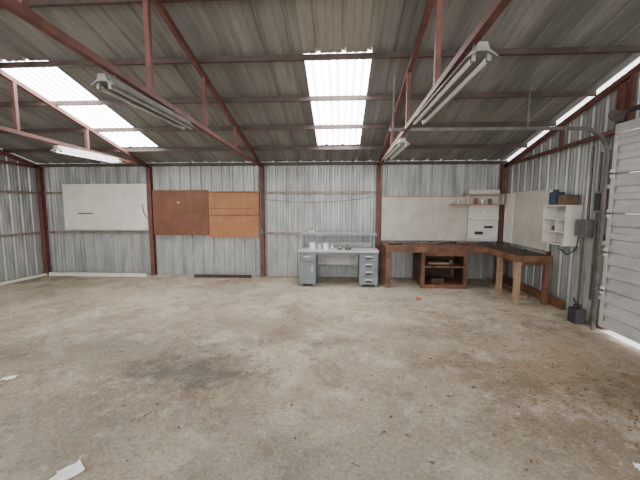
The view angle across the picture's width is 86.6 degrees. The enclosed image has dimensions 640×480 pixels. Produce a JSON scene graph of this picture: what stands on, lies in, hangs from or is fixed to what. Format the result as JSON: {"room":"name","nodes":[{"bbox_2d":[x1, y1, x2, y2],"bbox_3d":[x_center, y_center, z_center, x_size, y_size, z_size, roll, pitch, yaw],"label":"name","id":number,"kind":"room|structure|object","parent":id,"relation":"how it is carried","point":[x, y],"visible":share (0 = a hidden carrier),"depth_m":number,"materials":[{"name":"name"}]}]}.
{"room":"workshop garage","nodes":[
{"label":"workshop garage","id":0,"kind":"room"},
{"bbox_2d":[0,149,43,282],"bbox_3d":[-6.730,-1.157,3.153,0.022,4.855,9.300,0,6,3],"label":"wall","id":1,"kind":"structure","parent":0,"point":[21,256],"depth_m":7.30,"materials":[{"name":"grey metal"}]},
{"bbox_2d":[0,190,40,236],"bbox_3d":[-6.695,-0.151,3.189,0.045,0.948,9.170,0,6,3],"label":"beam","id":2,"kind":"structure","parent":1,"relation":"attached to","point":[38,232],"depth_m":7.25,"materials":[{"name":"metal"}]},
{"bbox_2d":[43,160,507,278],"bbox_3d":[-1.242,-0.448,7.592,10.420,2.535,0.022,0,6,3],"label":"wall","id":3,"kind":"structure","parent":0,"point":[69,252],"depth_m":7.57,"materials":[{"name":"grey metal"}]},
{"bbox_2d":[44,192,62,193],"bbox_3d":[-5.082,-1.070,7.717,2.470,0.048,0.048,0,6,3],"label":"beam","id":4,"kind":"structure","parent":3,"relation":"attached to","point":[44,192],"depth_m":7.75,"materials":[{"name":"metal"}]},
{"bbox_2d":[62,184,148,229],"bbox_3d":[-4.840,-0.738,7.657,1.985,1.040,0.058,0,6,3],"label":"board","id":5,"kind":"object","parent":4,"relation":"attached to","point":[86,206],"visible":1,"depth_m":7.66,"materials":[{"name":"metal"}]},
{"bbox_2d":[265,232,357,234],"bbox_3d":[-0.006,-0.144,7.509,2.440,0.048,0.048,0,6,3],"label":"beam","id":6,"kind":"structure","parent":3,"relation":"attached to","point":[288,233],"depth_m":7.53,"materials":[{"name":"metal"}]},
{"bbox_2d":[264,191,375,193],"bbox_3d":[-0.006,-1.039,7.417,2.440,0.048,0.048,0,6,3],"label":"beam","id":7,"kind":"structure","parent":3,"relation":"attached to","point":[265,192],"depth_m":7.41,"materials":[{"name":"metal"}]},
{"bbox_3d":[2.554,-0.128,7.358,2.490,0.048,0.048,0,6,3],"label":"wall girt","id":8,"kind":"structure","parent":3,"relation":"attached to","visible":0},
{"bbox_2d":[381,196,467,240],"bbox_3d":[2.231,-0.468,7.276,1.810,0.960,0.030,0,6,3],"label":"board","id":9,"kind":"object","parent":8,"relation":"attached to","point":[430,218],"visible":0.91,"depth_m":7.27,"materials":[{"name":"wood"}]},
{"bbox_2d":[449,190,505,240],"bbox_3d":[3.252,-0.509,7.090,1.050,1.080,0.270,0,6,3],"label":"shelf","id":10,"kind":"object","parent":9,"relation":"attached to","point":[483,219],"visible":1,"depth_m":7.18,"materials":[{"name":"white wood"}]},
{"bbox_2d":[456,198,491,203],"bbox_3d":[3.205,-0.814,7.066,0.713,0.130,0.080,0,6,3],"label":"tins","id":11,"kind":"object","parent":10,"relation":"in","point":[476,199],"visible":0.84,"depth_m":7.04,"materials":[{"name":"white metal"}]},
{"bbox_3d":[-2.537,-1.055,7.567,2.430,0.048,0.048,0,6,3],"label":"wall girt","id":12,"kind":"structure","parent":3,"relation":"attached to","visible":0},
{"bbox_2d":[152,190,209,234],"bbox_3d":[-3.110,-0.610,7.580,1.270,1.000,0.030,0,6,3],"label":"panel","id":13,"kind":"object","parent":12,"relation":"attached to","point":[175,212],"visible":1,"depth_m":7.58,"materials":[{"name":"wood"}]},
{"bbox_2d":[208,191,259,237],"bbox_3d":[-1.902,-0.562,7.510,1.130,1.020,0.035,0,6,3],"label":"panel","id":14,"kind":"object","parent":12,"relation":"attached to","point":[232,214],"visible":1,"depth_m":7.51,"materials":[{"name":"wood"}]},
{"bbox_2d":[0,274,639,479],"bbox_3d":[-1.849,1.486,1.673,10.930,0.100,12.400,0,6,3],"label":"floor","id":15,"kind":"structure","parent":0,"point":[40,429],"depth_m":3.08,"materials":[{"name":"concrete"}]},
{"bbox_2d":[0,375,17,380],"bbox_3d":[-2.877,1.272,3.143,0.116,0.013,0.089,-1,6,-8],"label":"paper scrap","id":16,"kind":"object","parent":15,"relation":"on","point":[13,376],"visible":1,"depth_m":3.14,"materials":[{"name":"white paper"}]},
{"bbox_2d":[0,273,46,285],"bbox_3d":[-6.321,0.848,7.036,0.072,0.072,1.356,1,6,9],"label":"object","id":17,"kind":"object","parent":15,"relation":"on","point":[45,274],"visible":1,"depth_m":7.17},
{"bbox_2d":[35,167,51,273],"bbox_3d":[-6.367,-0.434,7.823,0.090,2.460,0.110,0,6,3],"label":"steel column","id":18,"kind":"structure","parent":15,"relation":"on","point":[39,171],"depth_m":7.81,"materials":[{"name":"brown metal"}]},
{"bbox_2d":[0,150,37,167],"bbox_3d":[-6.643,-2.315,2.963,0.050,2.360,9.185,0,6,3],"label":"roof truss","id":19,"kind":"object","parent":18,"relation":"on","point":[26,163],"visible":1,"depth_m":7.13,"materials":[{"name":"red metal"}]},
{"bbox_2d":[47,231,148,233],"bbox_3d":[-5.082,-0.175,7.809,2.470,0.048,0.048,0,6,3],"label":"beam","id":20,"kind":"structure","parent":18,"relation":"attached to","point":[94,232],"depth_m":7.78,"materials":[{"name":"metal"}]},
{"bbox_2d":[50,459,84,479],"bbox_3d":[-1.512,1.386,2.025,0.127,0.015,0.166,5,8,42],"label":"paper scrap","id":21,"kind":"object","parent":15,"relation":"on","point":[72,470],"visible":1,"depth_m":2.04,"materials":[{"name":"white paper"}]},
{"bbox_2d":[49,272,147,276],"bbox_3d":[-5.019,0.778,7.696,2.280,0.075,0.090,0,6,3],"label":"trim board","id":22,"kind":"object","parent":15,"relation":"on","point":[50,273],"visible":1,"depth_m":7.65,"materials":[{"name":"white wood"}]},
{"bbox_2d":[146,166,157,275],"bbox_3d":[-3.802,-0.418,7.671,0.090,2.460,0.110,0,6,3],"label":"steel column","id":23,"kind":"structure","parent":15,"relation":"on","point":[149,173],"depth_m":7.64,"materials":[{"name":"brown metal"}]},
{"bbox_2d":[0,68,147,167],"bbox_3d":[-4.077,-2.299,2.811,0.050,2.360,9.185,0,6,3],"label":"roof truss","id":24,"kind":"object","parent":23,"relation":"on","point":[14,83],"visible":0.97,"depth_m":4.93,"materials":[{"name":"red metal"}]},
{"bbox_2d":[50,145,120,162],"bbox_3d":[-3.907,-1.444,5.775,0.192,0.109,1.400,0,6,3],"label":"fluorescent light","id":25,"kind":"object","parent":24,"relation":"attached to","point":[59,149],"visible":1,"depth_m":5.58,"materials":[{"name":"metal"}]},
{"bbox_2d":[194,274,251,277],"bbox_3d":[-2.164,0.802,7.533,1.300,0.060,0.060,0,6,3],"label":"bar","id":26,"kind":"object","parent":15,"relation":"on","point":[195,275],"visible":1,"depth_m":7.54,"materials":[{"name":"brown wood"}]},
{"bbox_2d":[259,165,265,276],"bbox_3d":[-1.276,-0.403,7.522,0.090,2.460,0.110,0,6,3],"label":"steel column","id":27,"kind":"structure","parent":15,"relation":"on","point":[261,180],"depth_m":7.50,"materials":[{"name":"brown metal"}]},
{"bbox_2d":[0,0,261,166],"bbox_3d":[-1.552,-2.284,2.662,0.050,2.360,9.185,0,6,3],"label":"roof truss","id":28,"kind":"object","parent":27,"relation":"on","point":[20,8],"visible":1,"depth_m":3.03,"materials":[{"name":"red metal"}]},
{"bbox_2d":[0,0,233,8],"bbox_3d":[-1.506,-2.279,3.191,10.370,0.075,0.044,0,6,3],"label":"beam","id":29,"kind":"structure","parent":28,"relation":"on","point":[32,3],"depth_m":3.24,"materials":[{"name":"metal"}]},
{"bbox_2d":[90,73,195,129],"bbox_3d":[-1.530,-1.241,3.136,0.180,0.146,1.400,0,6,3],"label":"fluorescent light","id":30,"kind":"object","parent":28,"relation":"attached to","point":[109,85],"visible":1,"depth_m":2.84,"materials":[{"name":"metal"}]},
{"bbox_2d":[3,144,527,152],"bbox_3d":[-1.306,-1.785,6.623,10.370,0.075,0.044,0,6,3],"label":"beam","id":31,"kind":"structure","parent":28,"relation":"on","point":[461,146],"depth_m":6.59,"materials":[{"name":"metal"}]},
{"bbox_2d":[0,121,556,133],"bbox_3d":[-1.355,-1.907,5.778,10.370,0.075,0.044,0,6,3],"label":"beam","id":32,"kind":"structure","parent":28,"relation":"on","point":[553,123],"depth_m":5.73,"materials":[{"name":"metal"}]},
{"bbox_2d":[0,90,596,106],"bbox_3d":[-1.405,-2.030,4.922,10.370,0.075,0.044,0,6,3],"label":"beam","id":33,"kind":"structure","parent":28,"relation":"on","point":[544,93],"depth_m":4.85,"materials":[{"name":"metal"}]},
{"bbox_2d":[0,45,639,68],"bbox_3d":[-1.455,-2.154,4.056,10.370,0.075,0.044,0,6,3],"label":"beam","id":34,"kind":"structure","parent":28,"relation":"on","point":[632,48],"depth_m":3.98,"materials":[{"name":"metal"}]},
{"bbox_2d":[259,167,262,234],"bbox_3d":[-1.301,-0.846,7.386,0.080,1.470,0.063,0,6,3],"label":"conduit","id":35,"kind":"object","parent":27,"relation":"attached to","point":[260,229],"visible":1,"depth_m":7.42,"materials":[{"name":"grey metal"}]},
{"bbox_2d":[265,196,374,202],"bbox_3d":[-0.018,-0.881,7.393,2.401,0.132,0.012,0,6,3],"label":"hanging cable","id":36,"kind":"object","parent":27,"relation":"hanging from","point":[374,196],"visible":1,"depth_m":7.40,"materials":[{"name":"metal"}]},
{"bbox_2d":[0,280,639,479],"bbox_3d":[-1.038,1.167,4.217,9.483,0.011,6.032,0,6,3],"label":"debris","id":37,"kind":"object","parent":15,"relation":"on","point":[554,348],"visible":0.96,"depth_m":3.21,"materials":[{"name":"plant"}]},
{"bbox_2d":[298,232,378,286],"bbox_3d":[0.375,0.380,6.900,1.560,1.030,0.670,0,6,3],"label":"desk","id":38,"kind":"object","parent":15,"relation":"on","point":[364,255],"visible":0.99,"depth_m":6.66,"materials":[{"name":"metal"}]},
{"bbox_2d":[345,244,350,249],"bbox_3d":[0.557,0.141,6.729,0.120,0.099,0.200,0,6,3],"label":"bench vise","id":39,"kind":"object","parent":38,"relation":"on","point":[347,247],"visible":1,"depth_m":6.67,"materials":[{"name":"grey metal"}]},
{"bbox_2d":[375,164,380,277],"bbox_3d":[1.260,-0.387,7.372,0.090,2.460,0.110,0,6,3],"label":"steel column","id":40,"kind":"structure","parent":15,"relation":"on","point":[378,173],"depth_m":7.30,"materials":[{"name":"metal"}]},
{"bbox_2d":[36,161,507,166],"bbox_3d":[-1.255,-1.659,7.412,10.360,0.058,0.070,0,6,3],"label":"beam","id":41,"kind":"structure","parent":40,"relation":"on","point":[388,162],"depth_m":7.35,"materials":[{"name":"metal"}]},
{"bbox_2d":[378,0,511,165],"bbox_3d":[0.984,-2.269,2.512,0.050,2.360,9.185,0,6,3],"label":"roof truss","id":42,"kind":"object","parent":40,"relation":"on","point":[497,7],"visible":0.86,"depth_m":2.89,"materials":[{"name":"red metal"}]},
{"bbox_2d":[383,138,409,159],"bbox_3d":[1.137,-1.385,5.202,0.192,0.130,1.450,0,6,3],"label":"fluorescent light","id":43,"kind":"object","parent":42,"relation":"attached to","point":[402,143],"visible":1,"depth_m":4.90,"materials":[{"name":"metal"}]},
{"bbox_2d":[410,41,498,124],"bbox_3d":[0.993,-1.209,2.772,0.180,0.158,1.630,0,6,3],"label":"fluorescent light","id":44,"kind":"object","parent":42,"relation":"attached to","point":[481,55],"visible":1,"depth_m":2.34,"materials":[{"name":"metal"}]},
{"bbox_2d":[380,242,552,304],"bbox_3d":[2.486,0.551,6.364,2.460,0.800,1.860,0,6,3],"label":"workbench","id":45,"kind":"object","parent":15,"relation":"on","point":[443,266],"visible":1,"depth_m":6.50,"materials":[{"name":"brown wood"}]},
{"bbox_2d":[389,242,525,252],"bbox_3d":[2.673,0.091,6.701,2.381,0.044,1.072,3,7,30],"label":"tools","id":46,"kind":"object","parent":45,"relation":"on","point":[398,243],"visible":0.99,"depth_m":6.88,"materials":[{"name":"black metal"}]},
{"bbox_2d":[496,163,506,243],"bbox_3d":[3.845,-0.372,7.220,0.090,2.460,0.110,0,6,3],"label":"steel column","id":47,"kind":"structure","parent":15,"relation":"on","point":[503,171],"depth_m":7.15,"materials":[{"name":"metal"}]},
{"bbox_2d":[504,63,639,167],"bbox_3d":[3.569,-2.198,2.365,0.050,2.351,9.185,0,6,3],"label":"roof truss","id":48,"kind":"object","parent":47,"relation":"on","point":[631,74],"visible":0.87,"depth_m":4.71,"materials":[{"name":"red metal"}]},
{"bbox_2d":[489,282,527,298],"bbox_3d":[3.484,0.911,6.331,0.220,0.090,1.000,0,6,3],"label":"timber offcut","id":49,"kind":"object","parent":15,"relation":"on","point":[506,289],"visible":0.57,"depth_m":6.16,"materials":[{"name":"brown wood"}]},
{"bbox_2d":[502,275,563,309],"bbox_3d":[3.775,0.898,6.161,0.040,0.150,1.900,0,6,3],"label":"plank","id":50,"kind":"object","parent":15,"relation":"on","point":[554,301],"visible":0.89,"depth_m":5.92,"materials":[{"name":"brown wood"}]},
{"bbox_2d":[567,297,586,323],"bbox_3d":[3.515,0.965,4.653,0.140,0.327,0.180,0,6,3],"label":"can","id":51,"kind":"object","parent":15,"relation":"on","point":[576,313],"visible":1,"depth_m":4.58,"materials":[{"name":"black plastic"}]},
{"bbox_2d":[633,462,639,469],"bbox_3d":[1.947,1.384,2.071,0.052,0.010,0.066,3,6,24],"label":"paper scrap","id":52,"kind":"object","parent":15,"relation":"on","point":[634,464],"visible":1,"depth_m":2.09,"materials":[{"name":"white paper"}]},
{"bbox_2d":[0,0,639,163],"bbox_3d":[-1.585,-2.396,2.768,10.480,2.370,9.400,0,6,3],"label":"ceiling","id":53,"kind":"structure","parent":0,"point":[236,27],"depth_m":4.17,"materials":[{"name":"metal"}]},
{"bbox_2d":[2,59,157,146],"bbox_3d":[-3.682,-2.041,5.468,0.820,0.640,2.480,0,6,3],"label":"window","id":54,"kind":"structure","parent":53,"relation":"attached to","point":[51,83],"depth_m":5.03,"materials":[{"name":"white plastic"}]},
{"bbox_2d":[305,50,371,144],"bbox_3d":[0.281,-2.017,5.234,0.800,0.640,2.480,0,6,3],"label":"window","id":55,"kind":"structure","parent":53,"relation":"attached to","point":[329,77],"depth_m":4.77,"materials":[{"name":"white plastic"}]},
{"bbox_2d":[503,63,639,320],"bbox_3d":[3.674,-1.073,2.540,0.022,4.815,9.300,0,6,3],"label":"wall","id":56,"kind":"structure","parent":0,"point":[567,170],"depth_m":5.18,"materials":[{"name":"grey metal"}]},
{"bbox_2d":[390,71,609,329],"bbox_3d":[2.259,-0.448,4.284,2.760,3.212,0.037,0,6,3],"label":"door track","id":57,"kind":"object","parent":56,"relation":"attached to","point":[600,242],"visible":0.91,"depth_m":4.20,"materials":[{"name":"metal"}]},
{"bbox_2d":[503,189,553,290],"bbox_3d":[3.835,0.025,6.345,0.088,1.849,1.550,0,6,3],"label":"board","id":58,"kind":"object","parent":56,"relation":"attached to","point":[523,214],"visible":0.7,"depth_m":6.28,"materials":[{"name":"wood"}]},
{"bbox_2d":[541,205,582,245],"bbox_3d":[3.698,-0.235,5.213,0.225,0.600,0.560,0,6,3],"label":"wall shelf","id":59,"kind":"object","parent":56,"relation":"attached to","point":[558,225],"visible":0.99,"depth_m":5.20,"materials":[{"name":"wood"}]},
{"bbox_2d":[549,189,564,204],"bbox_3d":[3.693,-0.666,5.295,0.140,0.239,0.170,0,6,3],"label":"can","id":60,"kind":"object","parent":59,"relation":"on","point":[553,198],"visible":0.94,"depth_m":5.24,"materials":[{"name":"blue paint"}]},
{"bbox_2d":[557,195,578,204],"bbox_3d":[3.688,-0.597,5.046,0.180,0.151,0.240,0,6,3],"label":"cardboard box","id":61,"kind":"object","parent":59,"relation":"on","point":[562,199],"visible":1,"depth_m":4.94,"materials":[{"name":"brown cardboard"}]},
{"bbox_2d":[559,135,610,321],"bbox_3d":[3.707,-0.146,4.830,0.160,2.500,0.943,0,6,3],"label":"conduit","id":62,"kind":"object","parent":56,"relation":"attached to","point":[587,227],"visible":0.62,"depth_m":4.64,"materials":[{"name":"grey metal"}]},
{"bbox_2d":[595,128,639,343],"bbox_3d":[3.442,0.063,2.700,0.087,2.372,3.018,0,6,3],"label":"door","id":63,"kind":"structure","parent":56,"relation":"in","point":[619,311],"depth_m":3.94,"materials":[{"name":"paint"}]},
{"bbox_2d":[597,82,639,329],"bbox_3d":[3.577,-0.606,2.627,0.165,3.868,3.305,0,6,3],"label":"door frame","id":64,"kind":"structure","parent":56,"relation":"attached to","point":[623,88],"depth_m":4.09,"materials":[{"name":"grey metal"}]},
{"bbox_2d":[608,104,639,120],"bbox_3d":[3.500,-1.329,2.554,0.310,0.120,3.120,0,6,3],"label":"spring","id":65,"kind":"object","parent":56,"relation":"attached to","point":[615,115],"visible":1,"depth_m":4.02,"materials":[{"name":"metal"}]},
{"label":"outside","id":66,"kind":"structure","parent":0,"visible":0},
{"bbox_2d":[600,330,639,349],"bbox_3d":[5.990,1.535,1.210,5.165,0.099,12.400,0,6,3],"label":"gravel ground","id":67,"kind":"structure","parent":66,"point":[611,333],"depth_m":4.09,"materials":[{"name":"stone"}]}
]}

